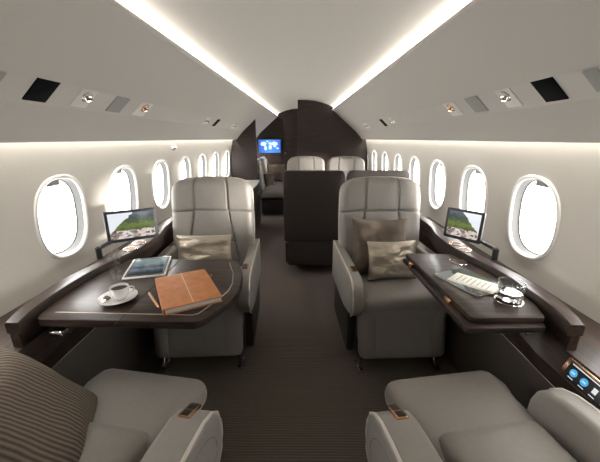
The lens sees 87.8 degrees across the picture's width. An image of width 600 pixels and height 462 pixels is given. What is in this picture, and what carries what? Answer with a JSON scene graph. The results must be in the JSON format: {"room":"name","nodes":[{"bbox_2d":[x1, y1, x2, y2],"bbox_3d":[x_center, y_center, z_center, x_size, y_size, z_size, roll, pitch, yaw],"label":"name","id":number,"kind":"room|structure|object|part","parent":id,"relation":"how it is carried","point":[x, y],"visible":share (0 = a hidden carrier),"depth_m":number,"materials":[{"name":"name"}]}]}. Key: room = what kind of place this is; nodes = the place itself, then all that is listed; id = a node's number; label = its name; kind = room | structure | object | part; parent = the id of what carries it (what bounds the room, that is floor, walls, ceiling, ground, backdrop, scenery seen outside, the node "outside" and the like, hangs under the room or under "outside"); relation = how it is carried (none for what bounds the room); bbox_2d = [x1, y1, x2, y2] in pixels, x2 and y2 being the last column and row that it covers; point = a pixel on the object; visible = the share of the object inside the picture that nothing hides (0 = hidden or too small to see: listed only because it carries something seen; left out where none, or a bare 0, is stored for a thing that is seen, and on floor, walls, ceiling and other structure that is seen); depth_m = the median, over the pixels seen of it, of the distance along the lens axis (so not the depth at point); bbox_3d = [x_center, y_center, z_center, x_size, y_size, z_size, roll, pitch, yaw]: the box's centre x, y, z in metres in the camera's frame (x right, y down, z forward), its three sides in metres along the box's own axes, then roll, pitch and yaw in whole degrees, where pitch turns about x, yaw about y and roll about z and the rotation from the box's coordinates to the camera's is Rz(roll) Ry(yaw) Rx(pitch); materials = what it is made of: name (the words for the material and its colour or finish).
{"room":"aircraft cabin","nodes":[
{"label":"aircraft cabin","id":0,"kind":"room"},
{"bbox_2d":[0,140,232,316],"bbox_3d":[-1.069,-0.204,2.991,0.244,1.372,7.884,0,17,1],"label":"wall","id":1,"kind":"structure","parent":0,"point":[26,270],"depth_m":1.52,"materials":[{"name":"plastic"}]},
{"bbox_2d":[0,71,6,81],"bbox_3d":[-0.896,-0.435,0.906,0.060,0.055,0.050,0,17,0],"label":"air vent","id":2,"kind":"object","parent":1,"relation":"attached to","point":[2,74],"visible":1,"depth_m":0.92,"materials":[{"name":"grey plastic"}]},
{"bbox_2d":[22,77,60,102],"bbox_3d":[-0.895,-0.487,1.081,0.075,0.070,0.098,0,17,0],"label":"display panel","id":3,"kind":"object","parent":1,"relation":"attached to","point":[41,90],"visible":1,"depth_m":1.07,"materials":[{"name":"black glass"}]},
{"bbox_2d":[33,174,88,258],"bbox_3d":[-1.194,-0.071,1.563,0.085,0.418,0.346,0,17,0],"label":"window","id":4,"kind":"structure","parent":1,"relation":"in","point":[82,221],"depth_m":1.64,"materials":[{"name":"white plastic"}]},
{"bbox_3d":[-1.204,-0.231,1.516,0.012,0.028,0.085,0,17,0],"label":"shade handle","id":5,"kind":"part","parent":4,"relation":"part of","materials":[{"name":"grey plastic"}]},
{"bbox_2d":[69,88,97,107],"bbox_3d":[-0.893,-0.549,1.292,0.074,0.068,0.095,0,17,0],"label":"air gasper","id":6,"kind":"object","parent":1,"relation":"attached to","point":[85,96],"visible":1,"depth_m":1.28,"materials":[{"name":"white plastic"}]},
{"bbox_2d":[105,96,130,112],"bbox_3d":[-0.891,-0.620,1.531,0.074,0.068,0.115,0,17,0],"label":"air vent","id":7,"kind":"object","parent":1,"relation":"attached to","point":[118,103],"visible":1,"depth_m":1.52,"materials":[{"name":"grey plastic"}]},
{"bbox_2d":[109,165,138,210],"bbox_3d":[-1.190,-0.231,2.103,0.085,0.418,0.346,0,17,0],"label":"window","id":8,"kind":"structure","parent":1,"relation":"in","point":[131,175],"depth_m":2.20,"materials":[{"name":"white plastic"}]},
{"bbox_2d":[0,0,277,142],"bbox_3d":[-0.835,-1.021,2.626,0.535,0.495,8.212,0,17,2],"label":"ceiling panel","id":9,"kind":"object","parent":1,"relation":"attached to","point":[102,46],"depth_m":1.28,"materials":[{"name":"white plastic"}]},
{"bbox_2d":[131,102,153,115],"bbox_3d":[-0.889,-0.689,1.764,0.074,0.068,0.130,0,17,0],"label":"air gasper","id":10,"kind":"object","parent":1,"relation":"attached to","point":[143,107],"visible":1,"depth_m":1.75,"materials":[{"name":"white plastic"}]},
{"bbox_2d":[151,160,169,209],"bbox_3d":[-1.185,-0.391,2.643,0.085,0.418,0.346,0,17,0],"label":"window","id":11,"kind":"structure","parent":1,"relation":"in","point":[164,165],"depth_m":2.75,"materials":[{"name":"white plastic"}]},
{"bbox_2d":[178,156,191,179],"bbox_3d":[-1.181,-0.551,3.183,0.085,0.418,0.346,0,17,0],"label":"window","id":12,"kind":"structure","parent":1,"relation":"in","point":[186,159],"depth_m":3.27,"materials":[{"name":"white plastic"}]},
{"bbox_2d":[197,153,206,176],"bbox_3d":[-1.177,-0.711,3.723,0.085,0.418,0.346,0,17,0],"label":"window","id":13,"kind":"structure","parent":1,"relation":"in","point":[202,156],"depth_m":3.82,"materials":[{"name":"white plastic"}]},
{"bbox_2d":[202,117,210,123],"bbox_3d":[-0.880,-1.036,2.933,0.060,0.055,0.120,0,17,0],"label":"air gasper","id":14,"kind":"object","parent":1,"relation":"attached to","point":[207,119],"visible":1,"depth_m":2.91,"materials":[{"name":"white plastic"}]},
{"bbox_2d":[212,152,218,175],"bbox_3d":[-1.161,-0.871,4.262,0.085,0.418,0.346,0,17,0],"label":"window","id":15,"kind":"structure","parent":1,"relation":"in","point":[216,154],"depth_m":4.38,"materials":[{"name":"white plastic"}]},
{"bbox_2d":[224,150,229,176],"bbox_3d":[-1.137,-1.031,4.802,0.085,0.418,0.346,0,17,0],"label":"window","id":16,"kind":"structure","parent":1,"relation":"in","point":[227,154],"depth_m":4.92,"materials":[{"name":"white plastic"}]},
{"bbox_2d":[231,119,257,179],"bbox_3d":[-0.904,-0.963,5.062,0.428,1.610,0.040,0,17,0],"label":"wall","id":17,"kind":"structure","parent":0,"point":[244,148],"depth_m":4.97,"materials":[{"name":"brown wood"}]},
{"bbox_2d":[256,109,297,200],"bbox_3d":[0.022,-1.587,6.648,2.147,1.905,0.050,0,17,0],"label":"wall","id":18,"kind":"structure","parent":0,"point":[274,130],"depth_m":6.50,"materials":[{"name":"brown wood"}]},
{"bbox_2d":[258,139,281,153],"bbox_3d":[-0.633,-1.774,6.529,0.490,0.310,0.032,0,17,0],"label":"screen","id":19,"kind":"object","parent":18,"relation":"attached to","point":[265,146],"visible":1,"depth_m":6.52,"materials":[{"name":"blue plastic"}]},
{"bbox_2d":[283,118,297,170],"bbox_3d":[-0.128,-1.492,6.619,0.440,1.720,0.062,0,17,0],"label":"door","id":20,"kind":"structure","parent":18,"relation":"in","point":[290,125],"depth_m":6.50,"materials":[{"name":"brown wood"}]},
{"bbox_2d":[116,0,471,114],"bbox_3d":[-0.009,-1.300,2.535,1.382,0.118,8.200,0,17,0],"label":"ceiling","id":21,"kind":"structure","parent":0,"point":[280,53],"depth_m":1.73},
{"bbox_2d":[138,212,456,461],"bbox_3d":[-0.009,0.489,3.066,2.100,0.040,8.300,0,17,0],"label":"floor","id":22,"kind":"structure","parent":0,"point":[299,395],"depth_m":1.82,"materials":[{"name":"carpet"}]},
{"bbox_2d":[0,217,173,386],"bbox_3d":[-1.035,0.691,1.006,0.298,0.744,3.920,0,17,0],"label":"ledge","id":23,"kind":"object","parent":22,"relation":"on","point":[83,353],"visible":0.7,"depth_m":1.36,"materials":[{"name":"brown wood"}]},
{"bbox_3d":[-0.949,0.060,1.907,0.141,0.041,1.832,0,17,0],"label":"rail","id":24,"kind":"part","parent":23,"relation":"part of","materials":[{"name":"brown wood"}]},
{"bbox_3d":[-0.976,0.807,1.040,0.104,0.501,3.920,0,17,0],"label":"dado panel","id":25,"kind":"part","parent":23,"relation":"part of","materials":[{"name":"wood"}]},
{"bbox_2d":[95,207,158,259],"bbox_3d":[-0.943,-0.004,1.673,0.115,0.212,0.325,13,21,38],"label":"monitor","id":26,"kind":"object","parent":23,"relation":"on","point":[132,224],"visible":1,"depth_m":1.68,"materials":[{"name":"black plastic"}]},
{"bbox_3d":[-1.004,0.111,1.558,0.028,0.058,0.027,-4,17,-13],"label":"post","id":27,"kind":"part","parent":26,"relation":"part of","materials":[{"name":"black plastic"}]},
{"bbox_3d":[-0.983,0.053,1.677,0.069,0.027,0.267,6,17,19],"label":"swing arm","id":28,"kind":"part","parent":26,"relation":"part of","materials":[{"name":"black plastic"}]},
{"bbox_3d":[-0.912,-0.032,1.694,0.251,0.170,0.016,-10,15,-30],"label":"casing","id":29,"kind":"part","parent":26,"relation":"part of","materials":[{"name":"black plastic"}]},
{"bbox_2d":[122,241,145,250],"bbox_3d":[-0.929,0.083,1.753,0.074,0.004,0.174,0,17,0],"label":"cup holder","id":30,"kind":"object","parent":23,"relation":"on","point":[136,245],"depth_m":1.75,"materials":[{"name":"silver plastic"}]},
{"bbox_2d":[38,259,242,336],"bbox_3d":[-0.603,0.270,1.365,0.695,0.081,0.605,0,17,0],"label":"folding table","id":31,"kind":"object","parent":23,"relation":"on","point":[80,307],"visible":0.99,"depth_m":1.19,"materials":[{"name":"brown wood"}]},
{"bbox_2d":[97,288,137,305],"bbox_3d":[-0.712,0.263,1.223,0.139,0.017,0.139,0,17,0],"label":"saucer","id":32,"kind":"object","parent":31,"relation":"on","point":[130,296],"visible":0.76,"depth_m":1.21,"materials":[{"name":"white ceramic"}]},
{"bbox_2d":[101,297,112,302],"bbox_3d":[-0.725,0.261,1.207,0.022,0.010,0.078,14,21,38],"label":"teaspoon","id":33,"kind":"object","parent":32,"relation":"on","point":[104,300],"visible":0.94,"depth_m":1.19,"materials":[{"name":"silver metal"}]},
{"bbox_2d":[109,283,134,299],"bbox_3d":[-0.702,0.239,1.223,0.068,0.051,0.076,8,18,26],"label":"coffee cup","id":34,"kind":"object","parent":32,"relation":"on","point":[119,291],"visible":1,"depth_m":1.21,"materials":[{"name":"white ceramic"}]},
{"bbox_2d":[122,256,171,279],"bbox_3d":[-0.741,0.175,1.529,0.185,0.011,0.245,-4,17,-15],"label":"tablet","id":35,"kind":"object","parent":31,"relation":"on","point":[156,266],"visible":1,"depth_m":1.50,"materials":[{"name":"white glass"}]},
{"bbox_2d":[148,292,158,307],"bbox_3d":[-0.570,0.269,1.216,0.010,0.010,0.146,-12,21,-36],"label":"pen","id":36,"kind":"object","parent":31,"relation":"on","point":[149,293],"visible":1,"depth_m":1.21,"materials":[{"name":"orange metal"}]},
{"bbox_2d":[155,269,221,315],"bbox_3d":[-0.458,0.238,1.286,0.232,0.029,0.300,-9,19,-28],"label":"book","id":37,"kind":"object","parent":31,"relation":"on","point":[180,292],"visible":1,"depth_m":1.24,"materials":[{"name":"orange leather"}]},
{"bbox_2d":[78,368,222,461],"bbox_3d":[-0.585,0.610,0.707,0.619,1.068,1.040,3,17,9],"label":"seat","id":38,"kind":"object","parent":22,"relation":"on","point":[139,416],"visible":0.71,"depth_m":0.93,"materials":[{"name":"grey leather"}]},
{"bbox_2d":[0,346,97,461],"bbox_3d":[-0.727,0.524,0.855,0.230,0.301,0.382,-8,18,-24],"label":"throw pillow","id":39,"kind":"object","parent":38,"relation":"on","point":[46,416],"visible":0.95,"depth_m":0.83,"materials":[{"name":"brown fabric"}]},
{"bbox_2d":[78,422,149,461],"bbox_3d":[-0.647,0.689,0.697,0.335,0.082,0.560,3,19,9],"label":"seat cushion","id":40,"kind":"object","parent":38,"relation":"on","point":[104,441],"depth_m":0.88,"materials":[{"name":"leather"}]},
{"bbox_3d":[-0.349,0.710,0.610,0.112,0.272,0.742,3,17,9],"label":"armrest","id":41,"kind":"part","parent":38,"relation":"part of","materials":[{"name":"leather"}]},
{"bbox_3d":[-0.310,0.506,0.878,0.036,0.010,0.075,3,-3,9],"label":"control plate","id":42,"kind":"part","parent":38,"relation":"part of","materials":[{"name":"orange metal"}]},
{"bbox_2d":[151,176,260,371],"bbox_3d":[-0.598,0.219,2.026,0.631,1.068,0.786,-1,17,-2],"label":"seat","id":43,"kind":"object","parent":22,"relation":"on","point":[203,205],"visible":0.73,"depth_m":2.11,"materials":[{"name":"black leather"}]},
{"bbox_3d":[-0.876,0.297,2.003,0.070,0.272,0.712,-1,17,-2],"label":"armrest","id":44,"kind":"part","parent":43,"relation":"part of","materials":[{"name":"leather"}]},
{"bbox_2d":[176,234,231,259],"bbox_3d":[-0.625,0.119,2.045,0.361,0.186,0.123,-1,17,-5],"label":"lumbar pillow","id":45,"kind":"object","parent":43,"relation":"on","point":[209,247],"visible":0.88,"depth_m":2.01,"materials":[{"name":"fabric"}]},
{"bbox_3d":[-0.610,-0.051,2.226,0.566,0.660,0.162,-1,8,-2],"label":"backrest","id":46,"kind":"part","parent":43,"relation":"part of","materials":[{"name":"leather"}]},
{"bbox_2d":[226,267,241,309],"bbox_3d":[-0.595,0.378,1.995,0.486,0.162,0.520,-1,15,-2],"label":"seat cushion","id":47,"kind":"object","parent":43,"relation":"on","point":[235,306],"depth_m":1.75,"materials":[{"name":"leather"}]},
{"bbox_3d":[-0.317,0.290,2.027,0.070,0.272,0.712,-1,17,-2],"label":"armrest","id":48,"kind":"part","parent":43,"relation":"part of","materials":[{"name":"leather"}]},
{"bbox_2d":[245,180,260,232],"bbox_3d":[-0.786,-0.246,4.262,0.314,0.690,1.620,0,17,0],"label":"credenza","id":49,"kind":"object","parent":22,"relation":"on","point":[255,184],"visible":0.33,"depth_m":4.67,"materials":[{"name":"brown wood"}]},
{"bbox_2d":[245,180,259,188],"bbox_3d":[-0.788,-0.563,4.168,0.310,0.030,1.620,0,17,0],"label":"countertop","id":50,"kind":"structure","parent":49,"relation":"on","point":[253,183],"depth_m":4.66,"materials":[{"name":"white stone"}]},
{"bbox_3d":[-0.645,-0.241,4.262,0.012,0.580,0.500,0,17,0],"label":"door","id":51,"kind":"part","parent":49,"relation":"part of","materials":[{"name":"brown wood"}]},
{"bbox_3d":[-0.641,-0.392,4.770,0.012,0.580,0.500,0,17,0],"label":"door","id":52,"kind":"part","parent":49,"relation":"part of","materials":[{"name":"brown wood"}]},
{"bbox_2d":[257,157,283,213],"bbox_3d":[-0.474,-0.915,5.991,0.701,0.950,1.160,0,17,0],"label":"divan","id":53,"kind":"object","parent":22,"relation":"on","point":[272,195],"visible":0.57,"depth_m":5.52,"materials":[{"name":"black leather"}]},
{"bbox_3d":[-0.724,-1.074,5.946,0.150,0.620,1.160,-6,16,2],"label":"backrest","id":54,"kind":"part","parent":53,"relation":"part of","materials":[{"name":"leather"}]},
{"bbox_2d":[264,172,274,186],"bbox_3d":[-0.566,-0.945,5.722,0.129,0.233,0.263,10,19,30],"label":"throw pillow","id":55,"kind":"object","parent":53,"relation":"on","point":[268,178],"visible":0.97,"depth_m":5.65,"materials":[{"name":"brown fabric"}]},
{"bbox_2d":[260,181,282,198],"bbox_3d":[-0.414,-0.804,6.023,0.580,0.185,1.160,0,17,0],"label":"seat cushion","id":56,"kind":"object","parent":53,"relation":"on","point":[275,191],"depth_m":5.49,"materials":[{"name":"leather"}]},
{"bbox_2d":[267,164,285,181],"bbox_3d":[-0.472,-1.159,6.232,0.400,0.352,0.154,0,17,0],"label":"throw pillow","id":57,"kind":"object","parent":53,"relation":"on","point":[277,170],"visible":0.71,"depth_m":6.18,"materials":[{"name":"brown fabric"}]},
{"bbox_2d":[287,156,324,169],"bbox_3d":[0.089,-0.513,4.495,0.574,1.068,0.786,0,17,0],"label":"seat","id":58,"kind":"object","parent":22,"relation":"on","point":[300,162],"visible":0.25,"depth_m":4.59,"materials":[{"name":"grey leather"}]},
{"bbox_2d":[283,170,344,264],"bbox_3d":[0.130,-0.151,3.313,0.568,1.047,0.813,0,17,0],"label":"seat","id":59,"kind":"object","parent":22,"relation":"on","point":[310,197],"visible":0.95,"depth_m":2.94,"materials":[{"name":"black"}]},
{"bbox_2d":[327,156,364,180],"bbox_3d":[0.679,-0.511,4.490,0.574,1.068,0.786,0,17,0],"label":"seat","id":60,"kind":"object","parent":22,"relation":"on","point":[346,164],"visible":0.29,"depth_m":4.59,"materials":[{"name":"leather"}]},
{"bbox_2d":[345,170,409,181],"bbox_3d":[0.705,-0.150,3.309,0.568,1.047,0.813,0,17,0],"label":"seat","id":61,"kind":"object","parent":22,"relation":"on","point":[352,174],"visible":0.09,"depth_m":2.78,"materials":[{"name":"leather"}]},
{"bbox_2d":[332,176,448,372],"bbox_3d":[0.570,0.222,2.018,0.631,1.068,0.786,-1,17,-2],"label":"seat","id":62,"kind":"object","parent":22,"relation":"on","point":[389,317],"visible":0.68,"depth_m":1.83,"materials":[{"name":"leather"}]},
{"bbox_3d":[0.292,0.299,1.995,0.070,0.272,0.712,-1,17,-2],"label":"armrest","id":63,"kind":"part","parent":62,"relation":"part of","materials":[{"name":"leather"}]},
{"bbox_3d":[0.558,-0.049,2.217,0.566,0.660,0.162,-1,8,-2],"label":"backrest","id":64,"kind":"part","parent":62,"relation":"part of","materials":[{"name":"leather"}]},
{"bbox_2d":[352,218,407,273],"bbox_3d":[0.517,0.102,2.030,0.377,0.368,0.141,-1,17,-4],"label":"throw pillow","id":65,"kind":"object","parent":62,"relation":"on","point":[364,231],"visible":0.48,"depth_m":1.99,"materials":[{"name":"brown fabric"}]},
{"bbox_2d":[367,240,415,279],"bbox_3d":[0.575,0.183,1.943,0.317,0.238,0.132,-2,17,-6],"label":"lumbar pillow","id":66,"kind":"object","parent":62,"relation":"on","point":[385,258],"visible":0.91,"depth_m":1.91,"materials":[{"name":"fabric"}]},
{"bbox_2d":[360,273,442,312],"bbox_3d":[0.573,0.380,1.986,0.486,0.162,0.520,-1,15,-2],"label":"seat cushion","id":67,"kind":"object","parent":62,"relation":"on","point":[387,295],"depth_m":1.75,"materials":[{"name":"leather"}]},
{"bbox_3d":[0.851,0.292,2.019,0.070,0.272,0.712,-1,17,-2],"label":"armrest","id":68,"kind":"part","parent":62,"relation":"part of","materials":[{"name":"leather"}]},
{"bbox_2d":[365,370,599,461],"bbox_3d":[0.545,0.613,0.699,0.619,1.068,1.040,-2,17,-8],"label":"seat","id":69,"kind":"object","parent":22,"relation":"on","point":[472,416],"visible":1,"depth_m":0.90,"materials":[{"name":"grey leather"}]},
{"bbox_3d":[0.273,0.507,0.874,0.036,0.010,0.075,-2,-3,-8],"label":"control plate","id":70,"kind":"part","parent":69,"relation":"part of","materials":[{"name":"orange metal"}]},
{"bbox_3d":[0.306,0.711,0.606,0.112,0.272,0.742,-2,17,-8],"label":"armrest","id":71,"kind":"part","parent":69,"relation":"part of","materials":[{"name":"leather"}]},
{"bbox_2d":[439,421,577,461],"bbox_3d":[0.606,0.692,0.688,0.335,0.082,0.560,-2,19,-8],"label":"seat cushion","id":72,"kind":"object","parent":69,"relation":"on","point":[507,441],"depth_m":0.87,"materials":[{"name":"leather"}]},
{"bbox_3d":[0.828,0.689,0.681,0.070,0.272,0.742,-2,17,-8],"label":"armrest","id":73,"kind":"part","parent":69,"relation":"part of","materials":[{"name":"leather"}]},
{"bbox_2d":[419,214,599,409],"bbox_3d":[0.987,0.695,0.991,0.298,0.744,3.920,0,17,0],"label":"ledge","id":74,"kind":"object","parent":22,"relation":"on","point":[527,365],"visible":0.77,"depth_m":1.26,"materials":[{"name":"brown wood"}]},
{"bbox_2d":[449,241,472,251],"bbox_3d":[0.895,0.087,1.740,0.074,0.004,0.174,0,17,0],"label":"cup holder","id":75,"kind":"object","parent":74,"relation":"on","point":[456,246],"depth_m":1.75,"materials":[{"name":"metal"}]},
{"bbox_2d":[444,207,499,260],"bbox_3d":[0.932,0.001,1.667,0.083,0.206,0.330,-7,18,-22],"label":"monitor","id":76,"kind":"object","parent":74,"relation":"on","point":[461,224],"visible":1,"depth_m":1.69,"materials":[{"name":"black plastic"}]},
{"bbox_3d":[0.901,-0.033,1.717,0.016,0.170,0.203,-8,18,-38],"label":"casing","id":77,"kind":"part","parent":76,"relation":"part of","materials":[{"name":"black plastic"}]},
{"bbox_3d":[0.947,0.057,1.663,0.069,0.027,0.267,-5,17,-18],"label":"swing arm","id":78,"kind":"part","parent":76,"relation":"part of","materials":[{"name":"black plastic"}]},
{"bbox_3d":[0.966,0.115,1.544,0.028,0.058,0.027,-1,17,-2],"label":"post","id":79,"kind":"part","parent":76,"relation":"part of","materials":[{"name":"black plastic"}]},
{"bbox_2d":[403,253,545,335],"bbox_3d":[0.736,0.256,1.410,0.346,0.082,0.679,0,17,0],"label":"folding table","id":80,"kind":"object","parent":74,"relation":"on","point":[473,314],"visible":0.84,"depth_m":1.20,"materials":[{"name":"brown wood"}]},
{"bbox_2d":[434,268,497,296],"bbox_3d":[0.748,0.222,1.376,0.180,0.008,0.232,-6,18,-21],"label":"magazine","id":81,"kind":"object","parent":80,"relation":"on","point":[445,275],"visible":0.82,"depth_m":1.39,"materials":[{"name":"paper"}]},
{"bbox_2d":[447,273,497,293],"bbox_3d":[0.752,0.223,1.349,0.106,0.004,0.185,-14,22,-39],"label":"leaflet","id":82,"kind":"object","parent":81,"relation":"on","point":[463,279],"visible":0.96,"depth_m":1.34,"materials":[{"name":"beige paper"}]},
{"bbox_2d":[494,295,523,306],"bbox_3d":[0.816,0.270,1.221,0.101,0.004,0.101,0,17,0],"label":"coaster","id":83,"kind":"object","parent":80,"relation":"on","point":[522,304],"visible":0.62,"depth_m":1.19,"materials":[{"name":"silver metal"}]},
{"bbox_2d":[496,277,526,304],"bbox_3d":[0.816,0.234,1.210,0.093,0.080,0.093,0,17,0],"label":"tumbler","id":84,"kind":"object","parent":80,"relation":"on","point":[511,291],"visible":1,"depth_m":1.19,"materials":[{"name":"clear glass"}]},
{"bbox_3d":[0.928,0.811,1.026,0.104,0.501,3.920,0,17,0],"label":"dado panel","id":85,"kind":"part","parent":74,"relation":"part of","materials":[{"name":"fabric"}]},
{"bbox_3d":[0.916,0.064,1.893,0.141,0.041,1.832,0,17,0],"label":"rail","id":86,"kind":"part","parent":74,"relation":"part of","materials":[{"name":"brown wood"}]},
{"bbox_2d":[558,357,599,408],"bbox_3d":[0.860,0.469,0.899,0.035,0.061,0.245,0,17,0],"label":"panel","id":87,"kind":"object","parent":74,"relation":"on","point":[575,373],"visible":1,"depth_m":0.94,"materials":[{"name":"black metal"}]},
{"bbox_2d":[298,100,366,169],"bbox_3d":[0.547,-1.157,5.198,1.169,1.905,0.046,0,17,0],"label":"wall","id":88,"kind":"structure","parent":0,"point":[322,133],"depth_m":5.07,"materials":[{"name":"brown wood"}]},
{"bbox_2d":[366,140,599,323],"bbox_3d":[1.054,-0.200,2.976,0.244,1.372,7.884,0,17,0],"label":"wall","id":89,"kind":"structure","parent":0,"point":[570,272],"depth_m":1.47,"materials":[{"name":"plastic"},{"name":"glass"},{"name":"wood"}]},
{"bbox_2d":[372,150,376,169],"bbox_3d":[1.152,-1.026,4.785,0.085,0.418,0.346,0,17,0],"label":"window","id":90,"kind":"structure","parent":89,"relation":"in","point":[373,151],"depth_m":4.88,"materials":[{"name":"white plastic"}]},
{"bbox_2d":[381,152,388,169],"bbox_3d":[1.167,-0.866,4.245,0.085,0.418,0.346,0,17,0],"label":"window","id":91,"kind":"structure","parent":89,"relation":"in","point":[384,154],"depth_m":4.34,"materials":[{"name":"white plastic"}]},
{"bbox_2d":[388,117,396,123],"bbox_3d":[0.867,-1.032,2.921,0.060,0.055,0.120,0,17,0],"label":"air gasper","id":92,"kind":"object","parent":89,"relation":"attached to","point":[391,119],"visible":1,"depth_m":2.89,"materials":[{"name":"white"}]},
{"bbox_2d":[393,153,402,169],"bbox_3d":[1.174,-0.706,3.705,0.085,0.418,0.346,0,17,0],"label":"window","id":93,"kind":"structure","parent":89,"relation":"in","point":[396,157],"depth_m":3.78,"materials":[{"name":"white plastic"}]},
{"bbox_2d":[408,156,420,186],"bbox_3d":[1.170,-0.546,3.165,0.085,0.418,0.346,0,17,0],"label":"window","id":94,"kind":"structure","parent":89,"relation":"in","point":[413,159],"depth_m":3.24,"materials":[{"name":"white plastic"}]},
{"bbox_2d":[428,160,446,209],"bbox_3d":[1.166,-0.386,2.626,0.085,0.418,0.346,0,17,0],"label":"window","id":95,"kind":"structure","parent":89,"relation":"in","point":[434,165],"depth_m":2.73,"materials":[{"name":"white plastic"}]},
{"bbox_2d":[442,101,463,115],"bbox_3d":[0.858,-0.685,1.751,0.074,0.068,0.130,0,17,0],"label":"air gasper","id":96,"kind":"object","parent":89,"relation":"attached to","point":[451,107],"visible":1,"depth_m":1.74,"materials":[{"name":"white plastic"}]},
{"bbox_2d":[332,0,599,142],"bbox_3d":[0.818,-1.017,2.614,0.535,0.495,8.212,0,17,-1],"label":"panel","id":97,"kind":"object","parent":89,"relation":"attached to","point":[486,47],"depth_m":1.23,"materials":[{"name":"white plastic"}]},
{"bbox_2d":[458,165,487,212],"bbox_3d":[1.161,-0.226,2.086,0.085,0.418,0.346,0,17,0],"label":"window","id":98,"kind":"structure","parent":89,"relation":"in","point":[467,172],"depth_m":2.18,"materials":[{"name":"white plastic"}]},
{"bbox_2d":[464,95,488,112],"bbox_3d":[0.856,-0.616,1.518,0.074,0.068,0.115,0,17,0],"label":"air vent","id":99,"kind":"object","parent":89,"relation":"attached to","point":[474,102],"visible":1,"depth_m":1.51,"materials":[{"name":"grey plastic"}]},
{"bbox_2d":[494,88,522,107],"bbox_3d":[0.854,-0.546,1.279,0.074,0.068,0.095,0,17,0],"label":"air gasper","id":100,"kind":"object","parent":89,"relation":"attached to","point":[506,95],"visible":1,"depth_m":1.27,"materials":[{"name":"white plastic"}]},
{"bbox_2d":[507,175,560,259],"bbox_3d":[1.157,-0.066,1.546,0.085,0.418,0.346,0,17,0],"label":"window","id":101,"kind":"structure","parent":89,"relation":"in","point":[513,221],"depth_m":1.63,"materials":[{"name":"white plastic"}]},
{"bbox_3d":[1.167,-0.226,1.499,0.012,0.028,0.085,0,17,0],"label":"shade handle","id":102,"kind":"part","parent":101,"relation":"part of","materials":[{"name":"grey plastic"}]},
{"bbox_2d":[530,77,568,101],"bbox_3d":[0.853,-0.483,1.068,0.075,0.070,0.098,0,17,0],"label":"display panel","id":103,"kind":"object","parent":89,"relation":"attached to","point":[549,89],"visible":1,"depth_m":1.06,"materials":[{"name":"black glass"}]},
{"bbox_2d":[582,68,599,91],"bbox_3d":[0.851,-0.431,0.893,0.060,0.055,0.050,0,17,0],"label":"air vent","id":104,"kind":"object","parent":89,"relation":"attached to","point":[593,75],"visible":1,"depth_m":0.90,"materials":[{"name":"grey plastic"}]}
]}

